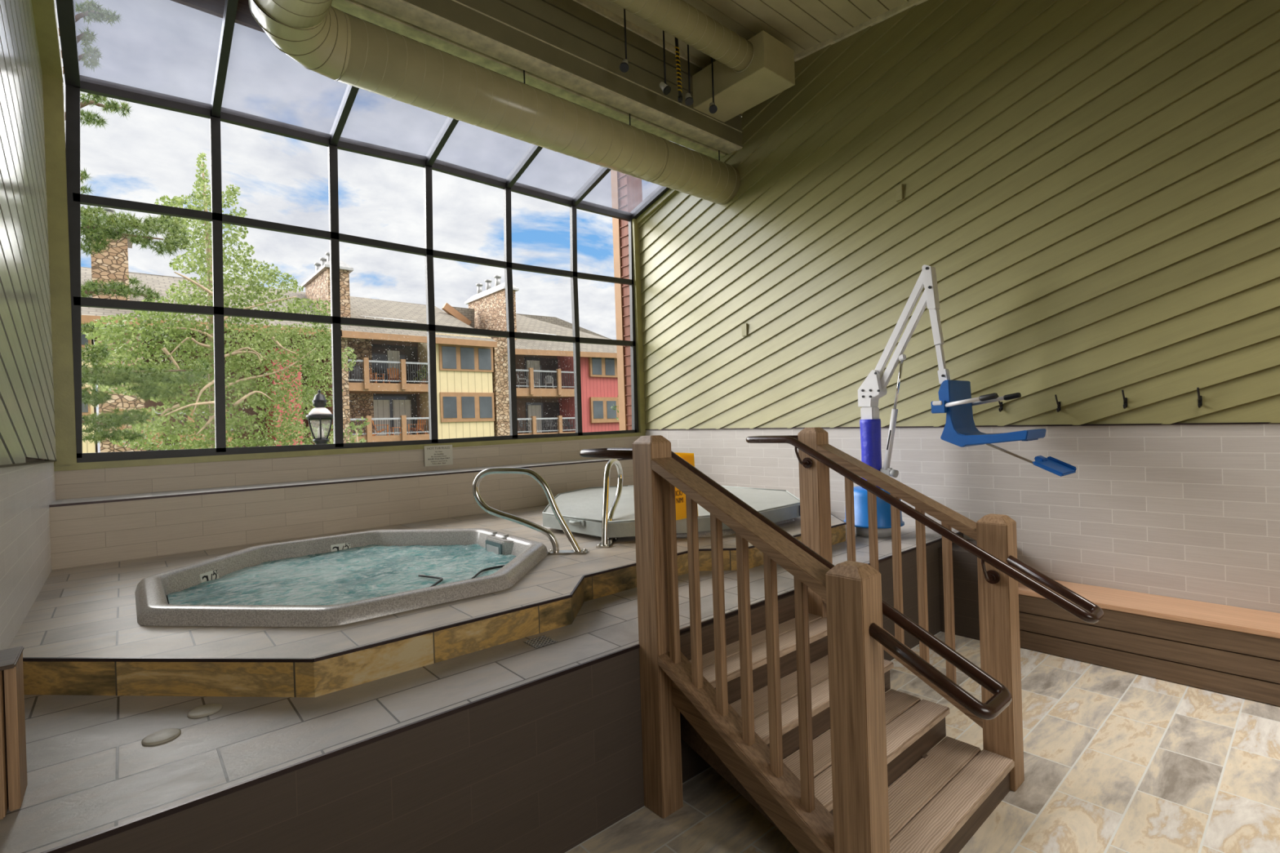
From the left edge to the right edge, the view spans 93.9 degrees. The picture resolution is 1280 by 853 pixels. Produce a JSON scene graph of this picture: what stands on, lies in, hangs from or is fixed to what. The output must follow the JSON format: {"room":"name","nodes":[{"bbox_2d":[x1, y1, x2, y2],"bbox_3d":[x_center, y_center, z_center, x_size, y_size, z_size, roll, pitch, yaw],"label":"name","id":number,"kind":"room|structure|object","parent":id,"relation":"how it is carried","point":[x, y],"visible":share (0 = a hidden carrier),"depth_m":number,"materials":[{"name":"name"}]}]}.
{"room":"indoor hot tub room","nodes":[
{"label":"indoor hot tub room","id":0,"kind":"room"},
{"bbox_2d":[0,0,56,650],"bbox_3d":[-3.475,-1.057,3.224,0.172,6.274,4.180,-2,0,-41],"label":"wall","id":1,"kind":"structure","parent":0,"point":[28,450],"depth_m":3.38,"materials":[{"name":"tile"}]},
{"bbox_2d":[31,0,62,79],"bbox_3d":[-4.209,-3.104,4.189,0.137,0.616,1.719,-2,0,-41],"label":"trim","id":2,"kind":"structure","parent":1,"relation":"attached to","point":[45,15],"depth_m":4.49,"materials":[{"name":"green paint"}]},
{"bbox_2d":[42,74,76,466],"bbox_3d":[-4.688,-1.258,4.819,0.137,3.140,0.110,-2,0,-41],"label":"trim","id":3,"kind":"structure","parent":1,"relation":"attached to","point":[54,119],"depth_m":4.79,"materials":[{"name":"green paint"}]},
{"bbox_2d":[331,0,725,159],"bbox_3d":[-1.372,-3.442,5.481,6.435,0.220,0.210,-2,0,-41],"label":"ceiling beam","id":4,"kind":"structure","parent":1,"relation":"attached to","point":[353,7],"depth_m":5.60,"materials":[{"name":"paint"}]},
{"bbox_2d":[48,457,633,570],"bbox_3d":[-2.109,0.742,6.621,6.285,0.500,0.558,-2,0,-41],"label":"wall","id":5,"kind":"structure","parent":0,"point":[99,530],"depth_m":5.34,"materials":[{"name":"tile"}]},
{"bbox_2d":[8,505,845,697],"bbox_3d":[-0.993,1.018,5.343,6.294,0.163,3.941,-2,0,-41],"label":"deck","id":6,"kind":"structure","parent":0,"point":[82,634],"depth_m":2.87,"materials":[{"name":"tile"}]},
{"bbox_2d":[134,528,547,626],"bbox_3d":[-1.889,1.239,4.078,2.353,0.707,2.452,-2,0,-41],"label":"hot tub","id":7,"kind":"object","parent":6,"relation":"in","point":[153,608],"visible":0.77,"depth_m":3.48,"materials":[{"name":"plastic"}]},
{"bbox_2d":[167,543,515,605],"bbox_3d":[-1.898,1.018,4.088,2.124,0.028,2.031,-2,0,7],"label":"water","id":8,"kind":"object","parent":7,"relation":"in","point":[351,575],"visible":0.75,"depth_m":4.08,"materials":[{"name":"teal liquid"}]},
{"bbox_2d":[471,467,587,555],"bbox_3d":[-0.813,0.622,4.390,0.835,0.656,0.100,-2,0,3],"label":"handrail","id":9,"kind":"object","parent":6,"relation":"on","point":[576,550],"visible":1,"depth_m":4.37,"materials":[{"name":"silver metal"}]},
{"bbox_2d":[595,458,622,547],"bbox_3d":[-0.228,0.596,4.867,0.100,0.656,0.706,-2,0,11],"label":"handrail","id":10,"kind":"object","parent":6,"relation":"on","point":[606,542],"visible":0.92,"depth_m":4.71,"materials":[{"name":"silver metal"}]},
{"bbox_2d":[540,518,794,537],"bbox_3d":[0.257,1.183,5.996,2.310,0.664,2.377,-2,0,-41],"label":"hot tub","id":11,"kind":"object","parent":6,"relation":"in","point":[725,532],"visible":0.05,"depth_m":4.88,"materials":[{"name":"plastic"}]},
{"bbox_2d":[542,485,800,537],"bbox_3d":[0.335,0.770,6.073,2.488,0.155,2.738,-2,0,-3],"label":"cover","id":12,"kind":"object","parent":11,"relation":"on","point":[581,509],"visible":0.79,"depth_m":5.30,"materials":[{"name":"grey plastic"}]},
{"bbox_2d":[674,452,697,519],"bbox_3d":[0.227,0.446,4.589,0.401,0.519,0.217,-2,0,-41],"label":"caution sign","id":13,"kind":"object","parent":12,"relation":"on","point":[680,497],"visible":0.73,"depth_m":4.53,"materials":[{"name":"yellow plastic"}]},
{"bbox_2d":[0,517,979,852],"bbox_3d":[-1.859,1.526,4.052,9.310,0.797,4.940,-2,0,-41],"label":"platform","id":14,"kind":"structure","parent":0,"point":[516,746],"depth_m":2.33,"materials":[{"name":"tile"}]},
{"bbox_2d":[0,646,27,819],"bbox_3d":[-1.948,0.919,1.774,0.161,0.442,0.208,-2,0,-41],"label":"wooden post","id":15,"kind":"object","parent":14,"relation":"on","point":[13,761],"visible":1,"depth_m":1.77,"materials":[{"name":"brown wood"}]},
{"bbox_2d":[141,728,181,746],"bbox_3d":[-1.740,1.128,2.175,0.112,0.009,0.112,-2,0,-41],"label":"lid","id":16,"kind":"object","parent":14,"relation":"on","point":[162,736],"visible":1,"depth_m":2.16,"materials":[{"name":"beige plastic"}]},
{"bbox_2d":[186,703,222,718],"bbox_3d":[-1.726,1.127,2.372,0.112,0.009,0.112,-2,0,-41],"label":"lid","id":17,"kind":"object","parent":14,"relation":"on","point":[206,710],"visible":1,"depth_m":2.36,"materials":[{"name":"beige plastic"}]},
{"bbox_2d":[523,635,557,648],"bbox_3d":[-0.503,1.087,3.020,0.124,0.004,0.124,-2,0,-41],"label":"floor drain","id":18,"kind":"object","parent":14,"relation":"on","point":[542,641],"visible":1,"depth_m":3.01,"materials":[{"name":"black metal"}]},
{"bbox_2d":[843,264,1076,537],"bbox_3d":[2.527,-0.196,5.021,0.556,2.353,1.791,-2,0,-41],"label":"lift","id":19,"kind":"object","parent":14,"relation":"on","point":[956,401],"visible":0.85,"depth_m":5.12,"materials":[{"name":"blue plastic"}]},
{"bbox_2d":[937,368,950,384],"bbox_3d":[2.541,-0.417,4.996,0.060,0.124,0.084,-2,0,-41],"label":"bracket","id":20,"kind":"object","parent":19,"relation":"attached to","point":[943,374],"depth_m":4.98,"materials":[{"name":"white metal"}]},
{"bbox_2d":[403,0,742,146],"bbox_3d":[-1.186,-3.808,5.327,6.535,0.940,0.180,-2,0,-41],"label":"wall","id":21,"kind":"structure","parent":0,"point":[585,29],"depth_m":5.86,"materials":[{"name":"green paint"}]},
{"bbox_2d":[171,0,666,139],"bbox_3d":[-2.572,-3.693,4.985,8.685,0.575,1.100,-2,0,-41],"label":"roof eave","id":22,"kind":"object","parent":21,"relation":"attached to","point":[244,16],"depth_m":4.97},
{"bbox_2d":[355,0,742,154],"bbox_3d":[-1.242,-3.454,5.330,6.435,0.245,0.220,-2,0,-41],"label":"ceiling beam","id":23,"kind":"structure","parent":21,"relation":"attached to","point":[402,10],"depth_m":5.57,"materials":[{"name":"paint"}]},
{"bbox_2d":[590,0,910,64],"bbox_3d":[0.319,-3.850,1.275,9.560,0.735,7.960,-2,0,-41],"label":"ceiling","id":24,"kind":"structure","parent":0,"point":[801,25],"depth_m":6.02,"materials":[{"name":"green paint"}]},
{"bbox_2d":[619,8,628,72],"bbox_3d":[-0.156,-3.741,5.633,0.107,0.784,0.099,-2,0,-41],"label":"pendant spotlight","id":25,"kind":"object","parent":24,"relation":"hanging from","point":[624,66],"visible":1,"depth_m":5.65,"materials":[{"name":"black metal"}]},
{"bbox_2d":[659,30,671,94],"bbox_3d":[0.244,-3.735,5.977,0.094,0.826,0.117,-2,0,-41],"label":"pendant spotlight","id":26,"kind":"object","parent":24,"relation":"hanging from","point":[666,89],"visible":0.98,"depth_m":5.99,"materials":[{"name":"black metal"}]},
{"bbox_2d":[674,37,682,105],"bbox_3d":[0.393,-3.724,6.122,0.074,0.857,0.050,-2,0,-41],"label":"hanging cord","id":27,"kind":"object","parent":24,"relation":"hanging from","point":[680,96],"visible":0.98,"depth_m":6.11,"materials":[{"name":"black rubber"}]},
{"bbox_2d":[684,44,693,105],"bbox_3d":[0.498,-3.748,6.195,0.088,0.818,0.105,-2,0,14],"label":"pendant spotlight","id":28,"kind":"object","parent":24,"relation":"hanging from","point":[689,100],"visible":0.98,"depth_m":6.21,"materials":[{"name":"black metal"}]},
{"bbox_2d":[608,0,795,122],"bbox_3d":[-1.907,-3.774,3.946,8.535,0.527,0.995,-2,0,-41],"label":"air duct","id":29,"kind":"object","parent":24,"relation":"hanging from","point":[747,73],"visible":1,"depth_m":6.10,"materials":[{"name":"metal"}]},
{"bbox_2d":[709,57,717,113],"bbox_3d":[0.771,-3.772,6.437,0.087,0.790,0.118,-2,0,-8],"label":"pendant spotlight","id":30,"kind":"object","parent":24,"relation":"hanging from","point":[713,108],"visible":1,"depth_m":6.45,"materials":[{"name":"black metal"}]},
{"bbox_2d":[564,631,1279,852],"bbox_3d":[1.268,1.907,0.418,9.560,0.150,5.650,-2,0,-41],"label":"floor","id":31,"kind":"structure","parent":0,"point":[1116,761],"depth_m":3.01,"materials":[{"name":"tile"}]},
{"bbox_2d":[579,435,1011,852],"bbox_3d":[0.425,0.943,2.631,0.260,1.819,2.104,-2,0,-41],"label":"stair railing","id":32,"kind":"object","parent":31,"relation":"on","point":[670,685],"visible":1,"depth_m":2.40,"materials":[{"name":"brown wood"}]},
{"bbox_2d":[680,593,1014,852],"bbox_3d":[0.979,1.444,3.014,1.225,0.778,1.225,-2,0,-41],"label":"wooden stairs","id":33,"kind":"structure","parent":31,"relation":"on","point":[944,795],"depth_m":2.91,"materials":[{"name":"brown wood"}]},
{"bbox_2d":[746,426,1103,791],"bbox_3d":[1.442,0.907,3.379,0.277,1.819,1.904,-2,0,-41],"label":"stair railing","id":34,"kind":"object","parent":31,"relation":"on","point":[998,566],"visible":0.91,"depth_m":3.20,"materials":[{"name":"brown wood"}]},
{"bbox_2d":[1017,576,1279,706],"bbox_3d":[4.753,1.475,3.116,0.517,0.464,5.115,-2,0,-41],"label":"bench","id":35,"kind":"object","parent":31,"relation":"on","point":[1224,649],"visible":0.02,"depth_m":4.12,"materials":[{"name":"brown wood"}]},
{"bbox_2d":[638,0,1279,613],"bbox_3d":[3.300,-1.289,5.188,0.174,6.274,10.080,-2,0,-41],"label":"wall","id":36,"kind":"structure","parent":0,"point":[1091,188],"depth_m":5.06,"materials":[{"name":"wood"}]},
{"bbox_2d":[53,432,645,499],"bbox_3d":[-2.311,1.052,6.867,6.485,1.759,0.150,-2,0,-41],"label":"windowsill","id":37,"kind":"structure","parent":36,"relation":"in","point":[82,483],"depth_m":5.88,"materials":[{"name":"tile"}]},
{"bbox_2d":[65,75,638,462],"bbox_3d":[-2.365,-1.428,6.865,6.168,3.303,0.060,-2,0,-41],"label":"window","id":38,"kind":"structure","parent":37,"relation":"attached to","point":[87,84],"depth_m":6.14,"materials":[{"name":"brown metal"}]},
{"bbox_2d":[56,0,701,219],"bbox_3d":[-1.842,-3.233,6.236,6.102,0.702,1.735,-2,0,-41],"label":"frame","id":39,"kind":"structure","parent":38,"relation":"attached to","point":[65,8],"depth_m":5.46,"materials":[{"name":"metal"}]},
{"bbox_2d":[423,444,453,466],"bbox_3d":[-2.287,0.330,6.795,0.328,0.230,0.010,-2,0,-41],"label":"sign","id":40,"kind":"object","parent":37,"relation":"attached to","point":[434,455],"visible":1,"depth_m":6.79,"materials":[{"name":"grey"}]},
{"bbox_2d":[248,0,740,204],"bbox_3d":[1.739,-3.128,2.849,5.172,0.620,8.472,-2,0,-41],"label":"air duct","id":41,"kind":"object","parent":36,"relation":"attached to","point":[333,43],"visible":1,"depth_m":5.15,"materials":[{"name":"metal"}]},
{"bbox_2d":[631,217,646,432],"bbox_3d":[-0.032,-1.481,8.850,0.109,3.150,0.110,-2,0,-41],"label":"trim","id":42,"kind":"structure","parent":36,"relation":"attached to","point":[635,229],"depth_m":8.80,"materials":[{"name":"green paint"}]},
{"bbox_2d":[636,155,711,224],"bbox_3d":[0.466,-3.292,8.236,0.060,0.616,1.719,-2,0,-41],"label":"trim","id":43,"kind":"structure","parent":36,"relation":"attached to","point":[665,196],"depth_m":8.49,"materials":[{"name":"green paint"}]},
{"bbox_2d":[741,323,747,336],"bbox_3d":[1.292,-1.192,7.376,0.030,0.152,0.079,-2,0,-41],"label":"wall plate","id":44,"kind":"object","parent":36,"relation":"attached to","point":[744,326],"visible":1,"depth_m":7.36,"materials":[{"name":"beige plastic"}]},
{"bbox_2d":[794,0,927,61],"bbox_3d":[3.835,-3.932,4.317,0.045,0.734,7.964,-2,0,-41],"label":"trim","id":45,"kind":"structure","parent":36,"relation":"attached to","point":[890,13],"depth_m":6.12,"materials":[{"name":"paint"}]},
{"bbox_2d":[895,183,903,201],"bbox_3d":[2.551,-2.299,5.876,0.030,0.154,0.066,-2,0,-41],"label":"wall plate","id":46,"kind":"object","parent":36,"relation":"attached to","point":[900,188],"visible":1,"depth_m":5.86,"materials":[{"name":"beige plastic"}]},
{"bbox_2d":[997,395,1003,412],"bbox_3d":[3.140,-0.201,5.222,0.095,0.146,0.022,-2,0,-41],"label":"coat hook","id":47,"kind":"object","parent":36,"relation":"attached to","point":[1001,408],"visible":0.81,"depth_m":5.24,"materials":[{"name":"black metal"}]},
{"bbox_2d":[1054,394,1061,412],"bbox_3d":[3.420,-0.189,4.899,0.095,0.146,0.022,-2,0,-41],"label":"coat hook","id":48,"kind":"object","parent":36,"relation":"attached to","point":[1058,409],"visible":1,"depth_m":4.90,"materials":[{"name":"black metal"}]},
{"bbox_2d":[1121,390,1127,408],"bbox_3d":[3.702,-0.207,4.572,0.095,0.146,0.022,-2,0,-41],"label":"coat hook","id":49,"kind":"object","parent":36,"relation":"attached to","point":[1125,399],"visible":1,"depth_m":4.58,"materials":[{"name":"black metal"}]},
{"bbox_2d":[1196,386,1202,408],"bbox_3d":[3.978,-0.205,4.254,0.095,0.146,0.022,-2,0,-41],"label":"coat hook","id":50,"kind":"object","parent":36,"relation":"attached to","point":[1199,397],"visible":1,"depth_m":4.25,"materials":[{"name":"black metal"}]},
{"label":"outside","id":51,"kind":"structure","parent":0,"visible":0},
{"bbox_3d":[-26.730,5.711,54.045,150.000,0.200,103.070,-2,0,-41],"label":"ground","id":52,"kind":"structure","parent":51,"visible":0},
{"bbox_2d":[57,0,211,445],"bbox_3d":[-6.629,-0.334,7.498,2.138,10.822,1.716,-2,0,-41],"label":"pine tree","id":53,"kind":"object","parent":52,"relation":"on","point":[101,229],"visible":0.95,"depth_m":7.33,"materials":[{"name":"green plant"}]},
{"bbox_2d":[81,151,356,450],"bbox_3d":[-7.443,-0.222,11.383,4.701,10.624,3.206,-2,0,-41],"label":"leafy tree","id":54,"kind":"object","parent":52,"relation":"on","point":[122,352],"visible":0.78,"depth_m":10.67,"materials":[{"name":"green plant"}]},
{"bbox_2d":[305,389,333,444],"bbox_3d":[-4.419,2.238,8.418,0.362,5.520,0.362,-2,0,-41],"label":"street lamp","id":55,"kind":"object","parent":52,"relation":"on","point":[320,413],"visible":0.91,"depth_m":8.34,"materials":[{"name":"black metal"}]},
{"bbox_2d":[80,207,619,453],"bbox_3d":[-11.042,-2.361,38.101,39.253,14.981,7.620,-2,0,-41],"label":"apartment building","id":56,"kind":"structure","parent":52,"relation":"on","point":[473,401],"depth_m":34.29,"materials":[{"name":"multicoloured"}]},
{"bbox_2d":[348,364,361,382],"bbox_3d":[-15.271,-2.779,31.956,0.750,1.070,0.731,-2,0,-41],"label":"covered grill","id":57,"kind":"object","parent":56,"relation":"on","point":[356,366],"visible":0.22,"depth_m":31.67,"materials":[{"name":"metal"}]},
{"bbox_2d":[368,368,385,382],"bbox_3d":[-14.407,-2.754,32.351,0.884,1.048,0.760,-2,0,15],"label":"deck chair","id":58,"kind":"object","parent":56,"relation":"on","point":[371,374],"visible":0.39,"depth_m":32.50,"materials":[{"name":"orange wood"}]},
{"bbox_2d":[372,420,388,435],"bbox_3d":[-14.119,0.020,32.466,0.884,1.048,0.760,-2,0,-20],"label":"deck chair","id":59,"kind":"object","parent":56,"relation":"on","point":[372,420],"visible":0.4,"depth_m":32.24,"materials":[{"name":"orange wood"}]},
{"bbox_2d":[373,400,411,435],"bbox_3d":[-14.164,-0.365,34.133,2.188,2.314,0.040,-2,0,-41],"label":"curtain","id":60,"kind":"object","parent":56,"relation":"hanging from","point":[381,408],"depth_m":34.15,"materials":[{"name":"beige fabric"}]},
{"bbox_2d":[386,367,400,383],"bbox_3d":[-13.598,-2.783,33.072,0.760,1.048,0.884,-2,0,-29],"label":"deck chair","id":61,"kind":"object","parent":56,"relation":"on","point":[396,378],"visible":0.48,"depth_m":33.28,"materials":[{"name":"orange wood"}]},
{"bbox_2d":[386,350,399,377],"bbox_3d":[-14.102,-3.486,34.268,0.672,1.720,0.040,-2,0,-41],"label":"curtain","id":62,"kind":"object","parent":56,"relation":"hanging from","point":[395,356],"depth_m":34.26,"materials":[{"name":"beige fabric"}]},
{"bbox_2d":[390,426,400,435],"bbox_3d":[-13.431,0.256,33.006,0.560,0.440,0.400,-2,0,-41],"label":"side table","id":63,"kind":"object","parent":56,"relation":"on","point":[392,427],"visible":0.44,"depth_m":32.95,"materials":[{"name":"orange wood"}]},
{"bbox_2d":[408,416,427,435],"bbox_3d":[-12.579,-0.036,33.812,0.760,1.048,0.884,-2,0,22],"label":"deck chair","id":64,"kind":"object","parent":56,"relation":"on","point":[417,424],"visible":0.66,"depth_m":33.92,"materials":[{"name":"orange wood"}]},
{"bbox_2d":[413,364,427,383],"bbox_3d":[-12.351,-3.000,33.801,1.176,1.327,1.024,-2,0,-41],"label":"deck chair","id":65,"kind":"object","parent":56,"relation":"on","point":[426,366],"visible":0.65,"depth_m":33.73,"materials":[{"name":"green wood"}]},
{"bbox_2d":[517,375,527,387],"bbox_3d":[-7.520,-2.857,38.169,0.646,0.953,0.607,-2,0,-8],"label":"plastic chair","id":66,"kind":"object","parent":56,"relation":"on","point":[518,379],"visible":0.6,"depth_m":37.93,"materials":[{"name":"white plastic"}]},
{"bbox_2d":[519,419,530,433],"bbox_3d":[-7.396,-0.020,38.213,0.643,0.956,0.606,-2,0,3],"label":"patio chair","id":67,"kind":"object","parent":56,"relation":"on","point":[521,424],"visible":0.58,"depth_m":38.04,"materials":[{"name":"metal"}]},
{"bbox_2d":[526,360,540,387],"bbox_3d":[-7.171,-3.546,40.263,0.980,1.802,0.040,-2,0,-41],"label":"curtain","id":68,"kind":"object","parent":56,"relation":"hanging from","point":[530,363],"depth_m":40.32,"materials":[{"name":"beige fabric"}]},
{"bbox_2d":[527,404,542,433],"bbox_3d":[-7.078,-0.302,40.258,1.006,2.258,0.040,-2,0,-41],"label":"curtain","id":69,"kind":"object","parent":56,"relation":"hanging from","point":[532,410],"depth_m":40.27,"materials":[{"name":"beige fabric"}]},
{"bbox_2d":[544,375,553,388],"bbox_3d":[-6.004,-2.914,39.502,0.607,0.957,0.643,-2,0,-12],"label":"plastic chair","id":70,"kind":"object","parent":56,"relation":"on","point":[545,382],"visible":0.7,"depth_m":39.68,"materials":[{"name":"white plastic"}]},
{"bbox_2d":[545,419,557,432],"bbox_3d":[-5.869,-0.074,39.556,0.608,0.955,0.646,-2,0,-41],"label":"patio chair","id":71,"kind":"object","parent":56,"relation":"on","point":[550,424],"visible":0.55,"depth_m":39.55,"materials":[{"name":"metal"}]},
{"bbox_2d":[563,418,572,431],"bbox_3d":[-4.836,-0.112,40.446,0.646,0.955,0.608,-2,0,32],"label":"patio chair","id":72,"kind":"object","parent":56,"relation":"on","point":[563,419],"visible":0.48,"depth_m":40.43,"materials":[{"name":"metal"}]},
{"bbox_2d":[342,416,370,443],"bbox_3d":[-4.838,2.416,10.329,0.507,5.183,0.988,-2,0,-26],"label":"sapling","id":73,"kind":"object","parent":52,"relation":"on","point":[354,427],"visible":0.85,"depth_m":10.27,"materials":[{"name":"green plant"}]},
{"bbox_2d":[610,404,618,420],"bbox_3d":[-0.437,2.010,15.438,0.441,5.671,1.314,-2,0,4],"label":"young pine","id":74,"kind":"object","parent":52,"relation":"on","point":[617,419],"visible":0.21,"depth_m":15.12,"materials":[{"name":"green plant"}]},
{"bbox_2d":[610,169,642,430],"bbox_3d":[-0.072,0.112,9.209,0.345,9.474,0.347,-2,0,-41],"label":"wall","id":75,"kind":"structure","parent":52,"relation":"on","point":[626,189],"depth_m":9.11,"materials":[{"name":"red"}]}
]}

